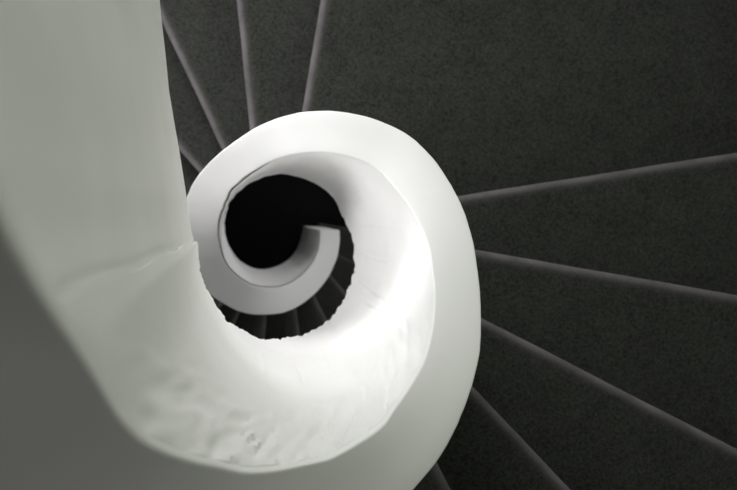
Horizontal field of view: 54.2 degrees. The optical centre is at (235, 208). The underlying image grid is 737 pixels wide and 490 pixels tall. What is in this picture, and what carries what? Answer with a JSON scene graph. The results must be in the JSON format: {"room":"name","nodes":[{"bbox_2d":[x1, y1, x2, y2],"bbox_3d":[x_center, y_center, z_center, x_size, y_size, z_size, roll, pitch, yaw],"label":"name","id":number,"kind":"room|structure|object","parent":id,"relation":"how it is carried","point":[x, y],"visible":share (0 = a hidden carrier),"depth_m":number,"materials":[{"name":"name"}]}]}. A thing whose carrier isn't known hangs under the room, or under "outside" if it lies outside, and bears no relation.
{"room":"spiral staircase","nodes":[
{"label":"spiral staircase","id":0,"kind":"room"},
{"bbox_2d":[0,0,480,489],"bbox_3d":[-0.121,-0.275,3.047,0.957,5.816,2.067,-37,90,0],"label":"balustrade","id":1,"kind":"object","parent":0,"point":[121,368],"visible":1,"depth_m":1.16,"materials":[{"name":"white paint"}]},
{"bbox_2d":[224,174,347,268],"bbox_3d":[0.235,0.140,6.000,5.612,0.100,5.612,0,90,0],"label":"floor","id":2,"kind":"structure","parent":0,"point":[264,222],"depth_m":5.95,"materials":[{"name":"carpet"}]},
{"bbox_2d":[160,0,736,489],"bbox_3d":[0.238,0.142,4.179,5.491,3.549,5.526,0,90,0],"label":"staircase","id":3,"kind":"structure","parent":2,"relation":"on","point":[587,149],"depth_m":3.25,"materials":[{"name":"grey carpet"}]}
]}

